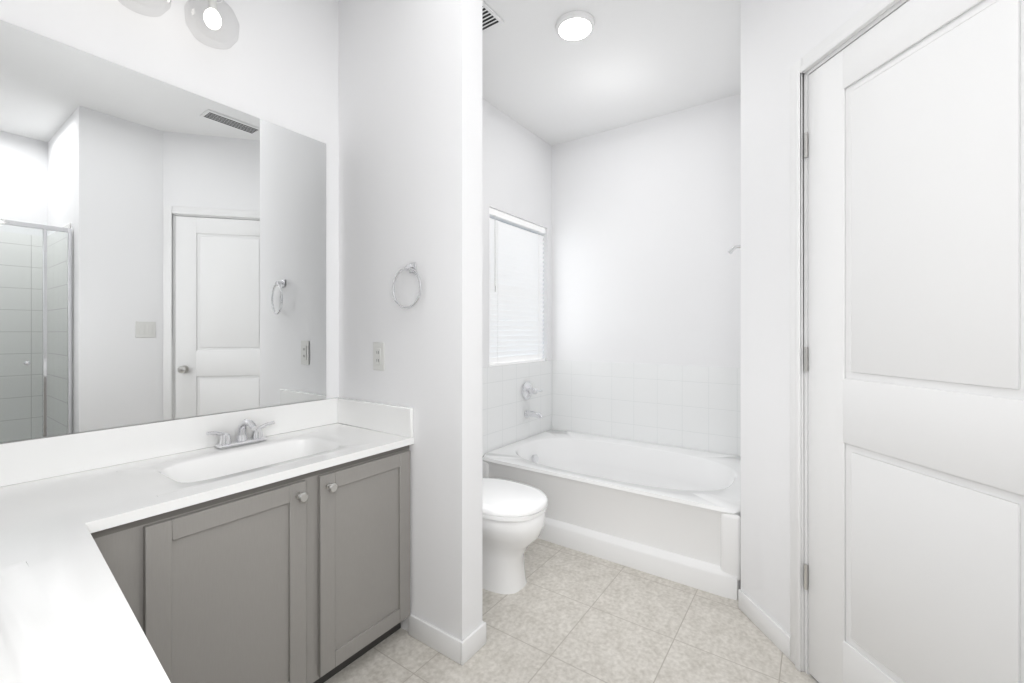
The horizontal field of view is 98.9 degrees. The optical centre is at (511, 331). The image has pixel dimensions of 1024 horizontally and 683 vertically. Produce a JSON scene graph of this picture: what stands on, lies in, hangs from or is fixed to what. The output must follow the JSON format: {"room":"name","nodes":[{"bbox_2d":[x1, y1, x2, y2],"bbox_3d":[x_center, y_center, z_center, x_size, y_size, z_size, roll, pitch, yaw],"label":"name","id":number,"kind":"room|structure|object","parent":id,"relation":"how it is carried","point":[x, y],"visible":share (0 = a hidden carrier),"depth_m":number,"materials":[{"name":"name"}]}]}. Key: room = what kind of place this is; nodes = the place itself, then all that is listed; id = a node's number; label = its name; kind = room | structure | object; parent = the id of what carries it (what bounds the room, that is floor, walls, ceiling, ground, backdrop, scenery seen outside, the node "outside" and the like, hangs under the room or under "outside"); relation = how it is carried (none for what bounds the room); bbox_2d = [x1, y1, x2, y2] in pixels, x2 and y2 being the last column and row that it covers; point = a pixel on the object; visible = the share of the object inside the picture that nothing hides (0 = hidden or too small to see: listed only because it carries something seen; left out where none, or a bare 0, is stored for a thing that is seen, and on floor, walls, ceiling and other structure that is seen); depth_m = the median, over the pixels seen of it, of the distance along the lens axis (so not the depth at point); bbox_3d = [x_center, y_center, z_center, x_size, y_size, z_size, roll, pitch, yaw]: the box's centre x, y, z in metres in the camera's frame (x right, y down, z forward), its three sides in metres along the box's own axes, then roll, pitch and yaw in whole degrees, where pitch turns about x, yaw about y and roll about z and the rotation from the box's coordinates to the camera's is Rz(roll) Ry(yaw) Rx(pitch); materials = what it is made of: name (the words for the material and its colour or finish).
{"room":"bathroom","nodes":[
{"label":"bathroom","id":0,"kind":"room"},
{"bbox_2d":[0,0,338,442],"bbox_3d":[-1.234,-0.164,1.431,0.140,2.669,1.630,0,0,35],"label":"wall","id":1,"kind":"structure","parent":0,"point":[162,251],"depth_m":1.44,"materials":[{"name":"white paint"}]},
{"bbox_2d":[118,0,170,16],"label":"sconce","id":2,"kind":"object","parent":1,"relation":"attached to","point":[123,3],"depth_m":1.34,"materials":[{"name":"clear glass"}]},
{"bbox_2d":[184,0,239,49],"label":"sconce","id":3,"kind":"object","parent":1,"relation":"attached to","point":[212,18],"depth_m":1.46,"materials":[{"name":"clear glass"}]},
{"bbox_2d":[339,0,481,640],"bbox_3d":[-0.445,-0.164,1.805,0.736,2.669,0.114,0,0,35],"label":"wall","id":4,"kind":"structure","parent":0,"point":[410,131],"depth_m":1.66,"materials":[{"name":"white paint"}]},
{"bbox_2d":[373,342,383,370],"bbox_3d":[-0.550,0.103,1.803,0.070,0.115,0.007,0,0,35],"label":"electrical outlet plate","id":5,"kind":"object","parent":4,"relation":"attached to","point":[378,355],"visible":1,"depth_m":1.80,"materials":[{"name":"white plastic"}]},
{"bbox_2d":[392,262,421,308],"bbox_3d":[-0.394,-0.174,1.670,0.139,0.180,0.046,0,0,35],"label":"towel ring","id":6,"kind":"object","parent":4,"relation":"attached to","point":[411,267],"visible":1,"depth_m":1.66,"materials":[{"name":"silver metal"}]},
{"bbox_2d":[482,98,551,366],"bbox_3d":[-0.222,-0.164,2.882,0.133,2.669,1.906,0,0,35],"label":"wall","id":7,"kind":"structure","parent":0,"point":[517,169],"depth_m":3.11,"materials":[{"name":"white paint"}]},
{"bbox_2d":[490,217,538,234],"bbox_3d":[-0.014,-0.289,3.237,0.033,1.066,0.749,0,0,35],"label":"window","id":8,"kind":"structure","parent":7,"relation":"in","point":[514,225],"depth_m":3.27,"materials":[{"name":"white plastic"}]},
{"bbox_2d":[490,208,544,365],"bbox_3d":[0.041,-0.293,3.199,0.058,1.056,0.731,0,0,35],"label":"window blinds","id":9,"kind":"object","parent":7,"relation":"attached to","point":[516,295],"visible":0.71,"depth_m":3.18,"materials":[{"name":"white plastic"}]},
{"bbox_2d":[482,360,553,456],"bbox_3d":[0.042,0.700,3.138,0.005,0.940,0.960,0,0,35],"label":"wall tile","id":10,"kind":"structure","parent":7,"relation":"attached to","point":[504,422],"depth_m":3.09,"materials":[{"name":"white tile"}]},
{"bbox_2d":[522,382,542,418],"bbox_3d":[0.172,0.501,3.198,0.137,0.265,0.162,0,0,35],"label":"tub faucet","id":11,"kind":"object","parent":10,"relation":"attached to","point":[528,390],"visible":1,"depth_m":3.18,"materials":[{"name":"silver metal"}]},
{"bbox_2d":[324,538,818,682],"bbox_3d":[0.677,1.212,1.257,3.836,0.083,3.836,0,0,35],"label":"floor","id":12,"kind":"structure","parent":0,"point":[566,615],"depth_m":1.66,"materials":[{"name":"tile"}]},
{"bbox_2d":[0,397,413,682],"bbox_3d":[-0.615,0.732,0.989,1.391,0.876,1.413,0,0,35],"label":"bathroom vanity","id":13,"kind":"object","parent":12,"relation":"on","point":[270,544],"visible":1,"depth_m":1.22,"materials":[{"name":"grey"}]},
{"bbox_2d":[482,478,547,593],"bbox_3d":[-0.175,0.801,2.149,0.751,0.738,0.392,0,0,35],"label":"toilet","id":14,"kind":"object","parent":12,"relation":"on","point":[513,517],"visible":0.48,"depth_m":1.96,"materials":[{"name":"white ceramic"}]},
{"bbox_2d":[482,430,740,599],"bbox_3d":[0.654,0.976,2.712,1.485,0.388,0.966,0,0,35],"label":"bathtub","id":15,"kind":"object","parent":12,"relation":"on","point":[671,513],"visible":0.79,"depth_m":2.32,"materials":[{"name":"white ceramic"}]},
{"bbox_2d":[482,0,740,145],"bbox_3d":[0.677,-1.540,1.257,3.836,0.083,3.836,0,0,35],"label":"ceiling","id":16,"kind":"structure","parent":0,"point":[625,62],"depth_m":2.44,"materials":[{"name":"white paint"}]},
{"bbox_2d":[482,0,503,32],"bbox_3d":[-0.200,-1.493,2.085,0.234,0.010,0.234,0,0,35],"label":"vent","id":17,"kind":"object","parent":16,"relation":"attached to","point":[491,18],"visible":0.27,"depth_m":2.09,"materials":[{"name":"white metal"}]},
{"bbox_2d":[555,11,594,40],"bbox_3d":[0.308,-1.484,2.141,0.192,0.027,0.192,0,0,35],"label":"ceiling light","id":18,"kind":"object","parent":16,"relation":"attached to","point":[574,25],"visible":1,"depth_m":2.11,"materials":[{"name":"white glass"}]},
{"bbox_2d":[552,94,740,367],"bbox_3d":[1.004,-0.164,3.125,1.597,2.669,0.100,0,0,35],"label":"wall","id":19,"kind":"structure","parent":0,"point":[646,233],"depth_m":3.08,"materials":[{"name":"white paint"}]},
{"bbox_2d":[554,360,740,455],"bbox_3d":[0.933,0.700,3.110,1.497,0.940,0.005,0,0,35],"label":"wall tile","id":20,"kind":"structure","parent":19,"relation":"attached to","point":[693,407],"depth_m":3.08,"materials":[{"name":"white tile"}]},
{"bbox_2d":[738,376,740,455],"bbox_3d":[1.275,0.700,2.297,0.005,0.940,0.922,0,0,35],"label":"wall tile","id":21,"kind":"structure","parent":19,"relation":"attached to","point":[739,377],"depth_m":2.76,"materials":[{"name":"white tile"}]},
{"bbox_2d":[741,0,871,634],"bbox_3d":[1.081,-0.164,1.273,0.100,2.669,1.184,0,0,-6],"label":"wall","id":22,"kind":"structure","parent":0,"point":[779,38],"depth_m":1.69,"materials":[{"name":"white paint"}]},
{"bbox_2d":[408,589,789,664],"bbox_3d":[0.055,1.131,1.097,2.369,0.079,2.360,0,0,35],"label":"baseboard","id":23,"kind":"structure","parent":22,"relation":"attached to","point":[460,652],"depth_m":1.62,"materials":[{"name":"white paint"}]},
{"bbox_2d":[790,0,908,673],"bbox_3d":[1.085,0.114,1.132,0.120,2.112,0.872,0,0,-6],"label":"door frame","id":24,"kind":"structure","parent":22,"relation":"attached to","point":[863,17],"depth_m":1.51,"materials":[{"name":"white paint"}]},
{"bbox_2d":[804,0,1023,682],"bbox_3d":[1.056,0.144,1.130,0.517,2.032,0.581,0,0,35],"label":"door","id":25,"kind":"structure","parent":22,"relation":"in","point":[914,349],"depth_m":1.13,"materials":[{"name":"white paint"}]},
{"bbox_3d":[1.300,-0.164,2.241,0.100,2.669,1.009,0,0,35],"label":"wall","id":26,"kind":"structure","parent":0,"visible":0},
{"bbox_2d":[728,245,740,253],"bbox_3d":[1.012,-0.377,1.979,0.069,0.054,0.047,0,0,35],"label":"robe hook","id":27,"kind":"object","parent":26,"relation":"attached to","point":[732,249],"visible":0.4,"depth_m":1.98,"materials":[{"name":"silver metal"}]}
]}

